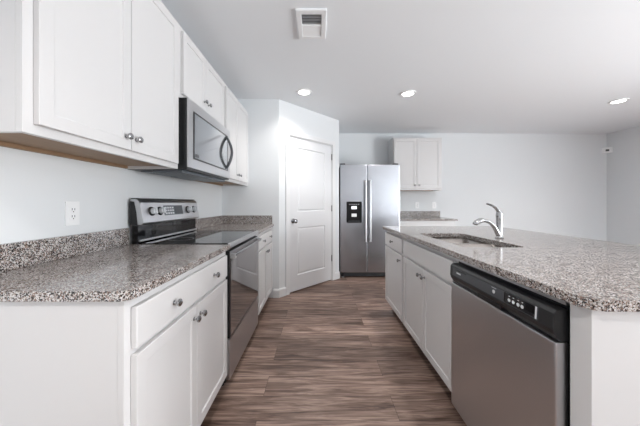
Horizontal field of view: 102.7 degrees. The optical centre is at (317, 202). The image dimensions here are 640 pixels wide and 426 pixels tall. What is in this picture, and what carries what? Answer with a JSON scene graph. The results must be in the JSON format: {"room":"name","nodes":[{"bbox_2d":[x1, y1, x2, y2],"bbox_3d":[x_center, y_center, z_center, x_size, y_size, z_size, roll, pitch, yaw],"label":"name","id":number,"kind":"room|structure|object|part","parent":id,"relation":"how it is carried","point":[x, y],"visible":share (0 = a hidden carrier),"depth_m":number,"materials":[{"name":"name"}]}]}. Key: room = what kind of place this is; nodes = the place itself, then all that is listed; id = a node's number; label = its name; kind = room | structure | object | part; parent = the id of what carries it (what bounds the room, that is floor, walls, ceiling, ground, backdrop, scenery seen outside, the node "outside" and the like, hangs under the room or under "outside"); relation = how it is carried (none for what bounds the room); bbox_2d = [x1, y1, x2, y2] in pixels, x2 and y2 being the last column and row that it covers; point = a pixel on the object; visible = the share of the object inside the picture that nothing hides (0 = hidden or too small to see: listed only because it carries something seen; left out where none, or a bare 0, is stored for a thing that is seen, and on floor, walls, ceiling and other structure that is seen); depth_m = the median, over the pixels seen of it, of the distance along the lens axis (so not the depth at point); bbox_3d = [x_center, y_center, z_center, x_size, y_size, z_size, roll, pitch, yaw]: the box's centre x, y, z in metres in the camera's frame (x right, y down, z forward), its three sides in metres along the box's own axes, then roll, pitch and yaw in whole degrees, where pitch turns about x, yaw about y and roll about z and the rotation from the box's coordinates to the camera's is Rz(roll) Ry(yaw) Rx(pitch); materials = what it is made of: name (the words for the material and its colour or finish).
{"room":"kitchen","nodes":[
{"label":"kitchen","id":0,"kind":"room"},
{"bbox_2d":[0,146,221,243],"bbox_3d":[-1.240,-0.058,0.620,0.100,2.455,8.240,0,0,0],"label":"wall","id":1,"kind":"structure","parent":0,"point":[35,188],"depth_m":1.23,"materials":[{"name":"white paint"}]},
{"bbox_2d":[0,228,128,271],"bbox_3d":[-1.179,0.205,1.164,0.020,0.102,0.848,0,0,0],"label":"backsplash","id":2,"kind":"structure","parent":1,"relation":"attached to","point":[15,255],"depth_m":1.15,"materials":[{"name":"stone"}]},
{"bbox_2d":[65,201,79,225],"bbox_3d":[-1.185,0.050,1.237,0.008,0.115,0.070,0,0,0],"label":"wall outlet","id":3,"kind":"object","parent":1,"relation":"attached to","point":[72,208],"visible":1,"depth_m":1.23,"materials":[{"name":"white plastic"}]},
{"bbox_2d":[70,206,76,220],"bbox_3d":[-1.183,0.050,1.237,0.003,0.068,0.033,0,0,0],"label":"receptacle","id":4,"kind":"object","parent":3,"relation":"attached to","point":[73,209],"depth_m":1.24,"materials":[{"name":"white plastic"}]},
{"bbox_2d":[0,0,178,168],"bbox_3d":[-1.004,-0.665,1.171,0.368,0.910,0.837,0,0,0],"label":"upper cabinet","id":5,"kind":"object","parent":1,"relation":"attached to","point":[93,81],"visible":1,"depth_m":1.00,"materials":[{"name":"grey paint"}]},
{"bbox_3d":[-1.039,-0.665,0.761,0.298,0.910,0.016,0,0,0],"label":"panel","id":6,"kind":"part","parent":5,"relation":"part of","materials":[{"name":"grey paint"}]},
{"bbox_3d":[-1.179,-0.225,1.171,0.019,0.026,0.803,0,0,0],"label":"hanging rail","id":7,"kind":"part","parent":5,"relation":"part of","materials":[{"name":"brown wood"}]},
{"bbox_3d":[-1.030,-0.233,1.171,0.277,0.010,0.803,0,0,0],"label":"panel","id":8,"kind":"part","parent":5,"relation":"part of","materials":[{"name":"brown wood"}]},
{"bbox_3d":[-0.860,-0.665,0.973,0.019,0.850,0.384,0,0,0],"label":"door","id":9,"kind":"part","parent":5,"relation":"part of","materials":[{"name":"grey paint"}]},
{"bbox_3d":[-0.835,-0.295,1.133,0.030,0.030,0.030,0,0,0],"label":"knob","id":10,"kind":"part","parent":5,"relation":"part of","materials":[{"name":"silver metal"}]},
{"bbox_3d":[-0.835,-0.295,1.196,0.030,0.030,0.030,0,0,0],"label":"knob","id":11,"kind":"part","parent":5,"relation":"part of","materials":[{"name":"silver metal"}]},
{"bbox_3d":[-1.039,-0.665,1.582,0.298,0.910,0.016,0,0,0],"label":"panel","id":12,"kind":"part","parent":5,"relation":"part of","materials":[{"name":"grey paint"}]},
{"bbox_3d":[-0.860,-0.665,1.366,0.019,0.850,0.392,0,0,0],"label":"door","id":13,"kind":"part","parent":5,"relation":"part of","materials":[{"name":"grey paint"}]},
{"bbox_2d":[179,25,223,125],"bbox_3d":[-1.004,-0.891,1.972,0.368,0.458,0.760,0,0,0],"label":"upper cabinet","id":14,"kind":"object","parent":1,"relation":"attached to","point":[199,82],"visible":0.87,"depth_m":1.84,"materials":[{"name":"grey paint"}]},
{"bbox_2d":[128,97,232,181],"bbox_3d":[-0.966,-0.424,1.972,0.444,0.467,0.756,0,0,0],"label":"microwave","id":15,"kind":"object","parent":14,"relation":"attached to","point":[205,146],"visible":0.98,"depth_m":1.78,"materials":[{"name":"silver metal"}]},
{"bbox_3d":[-0.812,-0.441,1.972,0.010,0.434,0.756,0,0,0],"label":"door","id":16,"kind":"part","parent":15,"relation":"part of","materials":[{"name":"silver metal"}]},
{"bbox_3d":[-0.779,-0.442,2.245,0.070,0.285,0.031,0,0,0],"label":"handle","id":17,"kind":"part","parent":15,"relation":"part of","materials":[{"name":"black plastic"}]},
{"bbox_3d":[-0.860,-0.891,1.782,0.019,0.398,0.325,0,0,0],"label":"door","id":18,"kind":"part","parent":14,"relation":"part of","materials":[{"name":"grey paint"}]},
{"bbox_3d":[-0.860,-0.891,2.136,0.019,0.398,0.375,0,0,0],"label":"door","id":19,"kind":"part","parent":14,"relation":"part of","materials":[{"name":"grey paint"}]},
{"bbox_2d":[196,215,222,228],"bbox_3d":[-1.179,0.205,2.763,0.020,0.102,0.813,0,0,0],"label":"backsplash","id":20,"kind":"structure","parent":1,"relation":"attached to","point":[216,220],"depth_m":2.73,"materials":[{"name":"stone"}]},
{"bbox_2d":[198,81,247,185],"bbox_3d":[-1.004,-0.665,2.760,0.368,0.910,0.813,0,0,0],"label":"upper cabinet","id":21,"kind":"object","parent":1,"relation":"attached to","point":[235,114],"visible":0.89,"depth_m":2.70,"materials":[{"name":"grey paint"}]},
{"bbox_3d":[-1.179,-0.225,2.760,0.019,0.026,0.779,0,0,0],"label":"hanging rail","id":22,"kind":"part","parent":21,"relation":"part of","materials":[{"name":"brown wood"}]},
{"bbox_3d":[-1.030,-0.233,2.760,0.277,0.010,0.779,0,0,0],"label":"panel","id":23,"kind":"part","parent":21,"relation":"part of","materials":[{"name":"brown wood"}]},
{"bbox_3d":[-0.860,-0.665,2.555,0.019,0.850,0.346,0,0,0],"label":"door","id":24,"kind":"part","parent":21,"relation":"part of","materials":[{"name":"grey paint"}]},
{"bbox_3d":[-1.039,-0.665,3.159,0.298,0.910,0.016,0,0,0],"label":"panel","id":25,"kind":"part","parent":21,"relation":"part of","materials":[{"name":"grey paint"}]},
{"bbox_3d":[-0.880,-0.665,2.760,0.020,0.910,0.813,0,0,0],"label":"frame","id":26,"kind":"part","parent":21,"relation":"part of","materials":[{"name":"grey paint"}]},
{"bbox_3d":[-0.860,-0.665,2.925,0.019,0.850,0.384,0,0,0],"label":"door","id":27,"kind":"part","parent":21,"relation":"part of","materials":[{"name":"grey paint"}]},
{"bbox_2d":[222,99,278,296],"bbox_3d":[-0.837,-0.058,3.220,0.707,2.455,0.100,0,0,0],"label":"wall","id":28,"kind":"structure","parent":0,"point":[261,195],"depth_m":3.17,"materials":[{"name":"white paint"}]},
{"bbox_2d":[223,215,271,223],"bbox_3d":[-0.867,0.205,3.159,0.603,0.102,0.020,0,0,0],"label":"backsplash","id":29,"kind":"structure","parent":28,"relation":"attached to","point":[227,219],"depth_m":3.15,"materials":[{"name":"stone"}]},
{"bbox_2d":[279,100,338,288],"bbox_3d":[-0.113,-0.058,3.615,0.100,2.455,1.146,0,0,45],"label":"wall","id":30,"kind":"structure","parent":0,"point":[292,117],"depth_m":3.40,"materials":[{"name":"white paint"}]},
{"bbox_2d":[273,287,285,297],"bbox_3d":[-0.481,1.117,3.198,0.062,0.106,0.159,0,0,45],"label":"baseboard","id":31,"kind":"structure","parent":30,"relation":"attached to","point":[282,291],"depth_m":3.16,"materials":[{"name":"white paint"}]},
{"bbox_2d":[285,129,334,294],"bbox_3d":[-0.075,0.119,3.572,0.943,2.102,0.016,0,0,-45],"label":"trim","id":32,"kind":"structure","parent":30,"relation":"attached to","point":[288,133],"depth_m":3.27,"materials":[{"name":"white paint"}]},
{"bbox_2d":[290,137,331,291],"bbox_3d":[-0.068,0.148,3.575,0.104,2.016,0.813,0,0,45],"label":"door","id":33,"kind":"structure","parent":30,"relation":"in","point":[310,162],"depth_m":3.56,"materials":[{"name":"white paint"}]},
{"bbox_2d":[335,272,339,279],"bbox_3d":[0.297,1.117,3.945,0.014,0.106,0.108,0,0,45],"label":"baseboard","id":34,"kind":"structure","parent":30,"relation":"attached to","point":[337,274],"depth_m":3.94,"materials":[{"name":"white paint"}]},
{"bbox_2d":[201,275,466,425],"bbox_3d":[2.080,1.220,0.620,6.740,0.100,8.440,0,0,0],"label":"floor","id":35,"kind":"structure","parent":0,"point":[336,352],"depth_m":1.78,"materials":[{"name":"brown wood"}]},
{"bbox_2d":[0,251,226,425],"bbox_3d":[-0.855,0.729,1.167,0.667,0.883,0.829,0,0,0],"label":"base cabinet","id":36,"kind":"object","parent":35,"relation":"on","point":[158,357],"visible":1,"depth_m":0.75,"materials":[{"name":"grey paint"}]},
{"bbox_2d":[0,244,229,301],"bbox_3d":[-0.868,0.271,1.164,0.643,0.030,0.848,0,0,0],"label":"countertop","id":37,"kind":"structure","parent":36,"relation":"on","point":[130,271],"depth_m":0.94,"materials":[{"name":"stone"}]},
{"bbox_3d":[-0.560,0.754,0.972,0.019,0.581,0.386,0,0,0],"label":"door","id":38,"kind":"part","parent":36,"relation":"part of","materials":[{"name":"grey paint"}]},
{"bbox_3d":[-0.581,0.678,1.167,0.020,0.783,0.829,0,0,0],"label":"frame","id":39,"kind":"part","parent":36,"relation":"part of","materials":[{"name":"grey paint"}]},
{"bbox_3d":[-0.536,0.381,0.979,0.030,0.030,0.030,0,0,0],"label":"knob","id":40,"kind":"part","parent":36,"relation":"part of","materials":[{"name":"silver metal"}]},
{"bbox_3d":[-0.560,0.381,1.167,0.019,0.127,0.777,0,0,0],"label":"drawer","id":41,"kind":"part","parent":36,"relation":"part of","materials":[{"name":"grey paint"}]},
{"bbox_3d":[-0.536,0.515,1.137,0.030,0.030,0.030,0,0,0],"label":"knob","id":42,"kind":"part","parent":36,"relation":"part of","materials":[{"name":"silver metal"}]},
{"bbox_3d":[-0.536,0.515,1.198,0.030,0.030,0.030,0,0,0],"label":"knob","id":43,"kind":"part","parent":36,"relation":"part of","materials":[{"name":"silver metal"}]},
{"bbox_3d":[-0.560,0.754,1.363,0.019,0.581,0.386,0,0,0],"label":"door","id":44,"kind":"part","parent":36,"relation":"part of","materials":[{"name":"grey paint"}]},
{"bbox_2d":[130,198,261,385],"bbox_3d":[-0.839,0.570,1.972,0.664,1.201,0.759,0,0,0],"label":"range","id":45,"kind":"object","parent":35,"relation":"on","point":[153,221],"visible":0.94,"depth_m":1.81,"materials":[{"name":"silver metal"}]},
{"bbox_3d":[-1.116,0.238,1.972,0.012,0.013,0.742,0,0,0],"label":"riser trim","id":46,"kind":"part","parent":45,"relation":"part of","materials":[{"name":"silver metal"}]},
{"bbox_3d":[-1.100,0.053,1.953,0.014,0.070,0.250,0,0,0],"label":"control panel","id":47,"kind":"part","parent":45,"relation":"part of","materials":[{"name":"grey"}]},
{"bbox_2d":[142,230,256,243],"bbox_3d":[-0.832,0.263,1.972,0.537,0.023,0.754,0,0,0],"label":"cooktop","id":48,"kind":"object","parent":45,"relation":"in","point":[192,236],"depth_m":1.86,"materials":[{"name":"black glass"}]},
{"bbox_3d":[-0.562,0.574,1.972,0.022,0.543,0.754,0,0,0],"label":"oven door","id":49,"kind":"part","parent":45,"relation":"part of","materials":[{"name":"black glass"}]},
{"bbox_3d":[-0.561,0.977,1.972,0.024,0.250,0.754,0,0,0],"label":"drawer","id":50,"kind":"part","parent":45,"relation":"part of","materials":[{"name":"silver metal"}]},
{"bbox_3d":[-0.554,0.266,1.972,0.018,0.032,0.758,0,0,0],"label":"trim","id":51,"kind":"part","parent":45,"relation":"part of","materials":[{"name":"silver metal"}]},
{"bbox_3d":[-0.549,0.586,1.974,0.004,0.508,0.726,0,0,0],"label":"glass","id":52,"kind":"part","parent":45,"relation":"part of","materials":[{"name":"black glass"}]},
{"bbox_3d":[-0.520,0.328,1.972,0.025,0.019,0.722,0,0,0],"label":"handle","id":53,"kind":"part","parent":45,"relation":"part of","materials":[{"name":"silver metal"}]},
{"bbox_2d":[255,227,271,314],"bbox_3d":[-0.855,0.729,2.761,0.667,0.883,0.809,0,0,0],"label":"base cabinet","id":54,"kind":"object","parent":35,"relation":"on","point":[265,245],"visible":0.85,"depth_m":2.67,"materials":[{"name":"grey paint"}]},
{"bbox_2d":[196,224,273,232],"bbox_3d":[-0.868,0.271,2.763,0.643,0.030,0.813,0,0,0],"label":"countertop","id":55,"kind":"structure","parent":54,"relation":"on","point":[260,227],"depth_m":2.67,"materials":[{"name":"stone"}]},
{"bbox_3d":[-0.560,0.754,2.561,0.019,0.581,0.356,0,0,0],"label":"door","id":56,"kind":"part","parent":54,"relation":"part of","materials":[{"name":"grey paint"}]},
{"bbox_3d":[-0.581,0.678,2.761,0.020,0.783,0.809,0,0,0],"label":"frame","id":57,"kind":"part","parent":54,"relation":"part of","materials":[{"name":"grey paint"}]},
{"bbox_3d":[-0.560,0.381,2.740,0.019,0.127,0.713,0,0,0],"label":"drawer","id":58,"kind":"part","parent":54,"relation":"part of","materials":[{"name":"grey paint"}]},
{"bbox_3d":[-0.560,0.754,2.920,0.019,0.581,0.352,0,0,0],"label":"door","id":59,"kind":"part","parent":54,"relation":"part of","materials":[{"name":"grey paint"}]},
{"bbox_2d":[339,163,399,276],"bbox_3d":[0.812,0.275,4.309,0.930,1.790,0.771,0,0,0],"label":"refrigerator","id":60,"kind":"object","parent":35,"relation":"on","point":[369,195],"visible":0.91,"depth_m":3.99,"materials":[{"name":"grey metal"}]},
{"bbox_3d":[0.558,0.242,4.022,0.422,1.685,0.065,0,0,0],"label":"door","id":61,"kind":"part","parent":60,"relation":"part of","materials":[{"name":"silver metal"}]},
{"bbox_3d":[0.737,0.120,3.938,0.029,0.952,0.028,0,0,0],"label":"handle","id":62,"kind":"part","parent":60,"relation":"part of","materials":[{"name":"silver metal"}]},
{"bbox_3d":[0.807,0.120,3.938,0.029,0.952,0.028,0,0,0],"label":"handle","id":63,"kind":"part","parent":60,"relation":"part of","materials":[{"name":"silver metal"}]},
{"bbox_3d":[1.026,0.242,4.022,0.502,1.685,0.065,0,0,0],"label":"door","id":64,"kind":"part","parent":60,"relation":"part of","materials":[{"name":"silver metal"}]},
{"bbox_2d":[385,231,404,322],"bbox_3d":[1.030,0.729,2.521,0.650,0.883,0.588,0,0,0],"label":"base cabinet","id":65,"kind":"object","parent":35,"relation":"on","point":[394,255],"visible":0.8,"depth_m":2.48,"materials":[{"name":"grey paint"}]},
{"bbox_3d":[0.745,0.381,2.521,0.019,0.127,0.544,0,0,0],"label":"drawer","id":66,"kind":"part","parent":65,"relation":"part of","materials":[{"name":"grey paint"}]},
{"bbox_2d":[400,221,454,225],"bbox_3d":[1.756,0.729,4.412,0.919,0.883,0.653,0,0,0],"label":"base cabinet","id":67,"kind":"object","parent":35,"relation":"on","point":[402,223],"visible":0.02,"depth_m":4.12,"materials":[{"name":"white paint"}]},
{"bbox_3d":[1.756,0.381,4.125,0.875,0.127,0.019,0,0,0],"label":"drawer","id":68,"kind":"part","parent":67,"relation":"part of","materials":[{"name":"grey paint"}]},
{"bbox_2d":[400,217,457,220],"bbox_3d":[1.770,0.271,4.425,0.949,0.030,0.629,0,0,0],"label":"countertop","id":69,"kind":"structure","parent":67,"relation":"on","point":[401,218],"depth_m":4.11,"materials":[{"name":"stone"}]},
{"bbox_2d":[403,238,458,390],"bbox_3d":[1.030,0.729,1.802,0.650,0.883,0.847,0,0,0],"label":"base cabinet","id":70,"kind":"object","parent":35,"relation":"on","point":[427,279],"visible":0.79,"depth_m":1.70,"materials":[{"name":"grey paint"}]},
{"bbox_3d":[0.745,0.754,2.004,0.019,0.581,0.402,0,0,0],"label":"door","id":71,"kind":"part","parent":70,"relation":"part of","materials":[{"name":"grey paint"}]},
{"bbox_3d":[0.745,0.381,1.802,0.019,0.127,0.807,0,0,0],"label":"drawer","id":72,"kind":"part","parent":70,"relation":"part of","materials":[{"name":"grey paint"}]},
{"bbox_3d":[0.765,0.678,1.802,0.020,0.783,0.847,0,0,0],"label":"frame","id":73,"kind":"part","parent":70,"relation":"part of","materials":[{"name":"grey paint"}]},
{"bbox_3d":[0.745,0.754,1.599,0.019,0.581,0.402,0,0,0],"label":"door","id":74,"kind":"part","parent":70,"relation":"part of","materials":[{"name":"grey paint"}]},
{"bbox_2d":[383,226,639,311],"bbox_3d":[1.328,0.271,1.758,1.224,0.030,2.173,0,0,0],"label":"countertop","id":75,"kind":"structure","parent":70,"relation":"on","point":[592,274],"depth_m":1.14,"materials":[{"name":"stone"}]},
{"bbox_2d":[432,237,501,246],"bbox_3d":[1.026,0.380,1.815,0.423,0.186,0.740,0,0,0],"label":"sink","id":76,"kind":"object","parent":75,"relation":"in","point":[460,241],"visible":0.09,"depth_m":2.01,"materials":[{"name":"silver metal"}]},
{"bbox_3d":[1.026,0.381,1.993,0.372,0.183,0.334,0,0,0],"label":"bowl","id":77,"kind":"part","parent":76,"relation":"part of","materials":[{"name":"silver metal"}]},
{"bbox_3d":[1.026,0.381,1.637,0.372,0.183,0.334,0,0,0],"label":"bowl","id":78,"kind":"part","parent":76,"relation":"part of","materials":[{"name":"silver metal"}]},
{"bbox_2d":[473,203,503,237],"bbox_3d":[1.238,0.128,1.857,0.233,0.256,0.057,0,0,-9],"label":"faucet","id":79,"kind":"object","parent":75,"relation":"on","point":[498,228],"visible":0.99,"depth_m":1.85,"materials":[{"name":"silver metal"}]},
{"bbox_3d":[1.265,0.184,1.861,0.141,0.133,0.033,0,0,-7],"label":"spout","id":80,"kind":"part","parent":79,"relation":"part of","materials":[{"name":"silver metal"}]},
{"bbox_3d":[1.282,0.046,1.869,0.119,0.093,0.030,0,0,0],"label":"lever","id":81,"kind":"part","parent":79,"relation":"part of","materials":[{"name":"silver metal"}]},
{"bbox_2d":[450,259,569,425],"bbox_3d":[1.013,0.734,1.067,0.623,0.872,0.601,0,0,0],"label":"dishwasher","id":82,"kind":"object","parent":35,"relation":"on","point":[510,340],"visible":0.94,"depth_m":0.97,"materials":[{"name":"silver metal"}]},
{"bbox_3d":[0.727,0.407,1.067,0.036,0.019,0.150,0,0,0],"label":"pocket handle","id":83,"kind":"part","parent":82,"relation":"part of","materials":[{"name":"black plastic"}]},
{"bbox_3d":[0.727,0.369,1.067,0.046,0.099,0.601,0,0,0],"label":"control panel","id":84,"kind":"part","parent":82,"relation":"part of","materials":[{"name":"black plastic"}]},
{"bbox_2d":[570,304,639,425],"bbox_3d":[1.137,0.729,1.756,0.786,0.883,2.119,0,0,0],"label":"panel","id":85,"kind":"object","parent":35,"relation":"on","point":[604,346],"visible":0.32,"depth_m":0.70,"materials":[{"name":"grey paint"}]},
{"bbox_2d":[161,0,639,133],"bbox_3d":[2.080,-1.335,0.620,6.740,0.100,8.440,0,0,0],"label":"ceiling","id":86,"kind":"structure","parent":0,"point":[472,66],"depth_m":2.31,"materials":[{"name":"white paint"}]},
{"bbox_2d":[296,88,311,95],"bbox_3d":[-0.160,-1.279,2.960,0.184,0.010,0.184,0,0,0],"label":"recessed light","id":87,"kind":"object","parent":86,"relation":"in","point":[303,92],"visible":1,"depth_m":2.95,"materials":[{"name":"white plastic"}]},
{"bbox_2d":[296,8,326,38],"bbox_3d":[-0.045,-1.277,1.835,0.206,0.016,0.299,0,0,0],"label":"ceiling vent","id":88,"kind":"object","parent":86,"relation":"in","point":[311,22],"visible":1,"depth_m":1.82,"materials":[{"name":"white plastic"}]},
{"bbox_2d":[400,90,415,96],"bbox_3d":[1.055,-1.279,3.000,0.184,0.010,0.184,0,0,0],"label":"recessed light","id":89,"kind":"object","parent":86,"relation":"in","point":[408,93],"visible":1,"depth_m":2.98,"materials":[{"name":"white plastic"}]},
{"bbox_2d":[608,98,629,103],"bbox_3d":[3.780,-1.279,3.220,0.184,0.010,0.184,0,0,0],"label":"recessed light","id":90,"kind":"object","parent":86,"relation":"in","point":[621,100],"visible":1,"depth_m":3.21,"materials":[{"name":"white plastic"}]},
{"bbox_2d":[339,134,606,240],"bbox_3d":[2.080,-0.058,4.790,6.540,2.455,0.100,0,0,0],"label":"wall","id":91,"kind":"structure","parent":0,"point":[543,183],"depth_m":4.74,"materials":[{"name":"white paint"}]},
{"bbox_2d":[388,138,441,190],"bbox_3d":[1.719,-0.675,4.559,0.846,0.910,0.358,0,0,0],"label":"upper cabinet","id":92,"kind":"object","parent":91,"relation":"attached to","point":[419,160],"visible":0.94,"depth_m":4.42,"materials":[{"name":"grey paint"}]},
{"bbox_3d":[1.304,-0.675,4.594,0.016,0.910,0.288,0,0,0],"label":"panel","id":93,"kind":"part","parent":92,"relation":"part of","materials":[{"name":"grey paint"}]},
{"bbox_3d":[1.506,-0.677,4.420,0.391,0.855,0.019,0,0,0],"label":"door","id":94,"kind":"part","parent":92,"relation":"part of","materials":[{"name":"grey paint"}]},
{"bbox_3d":[1.719,-0.235,4.729,0.812,0.026,0.019,0,0,0],"label":"hanging rail","id":95,"kind":"part","parent":92,"relation":"part of","materials":[{"name":"white wood"}]},
{"bbox_3d":[1.910,-0.677,4.420,0.408,0.855,0.019,0,0,0],"label":"door","id":96,"kind":"part","parent":92,"relation":"part of","materials":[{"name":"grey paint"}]},
{"bbox_2d":[400,211,439,216],"bbox_3d":[1.776,0.203,4.729,0.959,0.106,0.020,0,0,0],"label":"backsplash","id":97,"kind":"structure","parent":91,"relation":"attached to","point":[402,213],"depth_m":4.72,"materials":[{"name":"stone"}]},
{"bbox_2d":[602,147,612,152],"bbox_3d":[5.300,-0.970,4.690,0.097,0.100,0.097,0,0,0],"label":"sensor","id":98,"kind":"object","parent":91,"relation":"attached to","point":[606,149],"visible":1,"depth_m":4.67,"materials":[{"name":"white plastic"}]},
{"bbox_2d":[607,126,639,244],"bbox_3d":[5.400,-0.058,0.620,0.100,2.455,8.240,0,0,0],"label":"wall","id":99,"kind":"structure","parent":0,"point":[623,164],"depth_m":4.47,"materials":[{"name":"white paint"}]}
]}

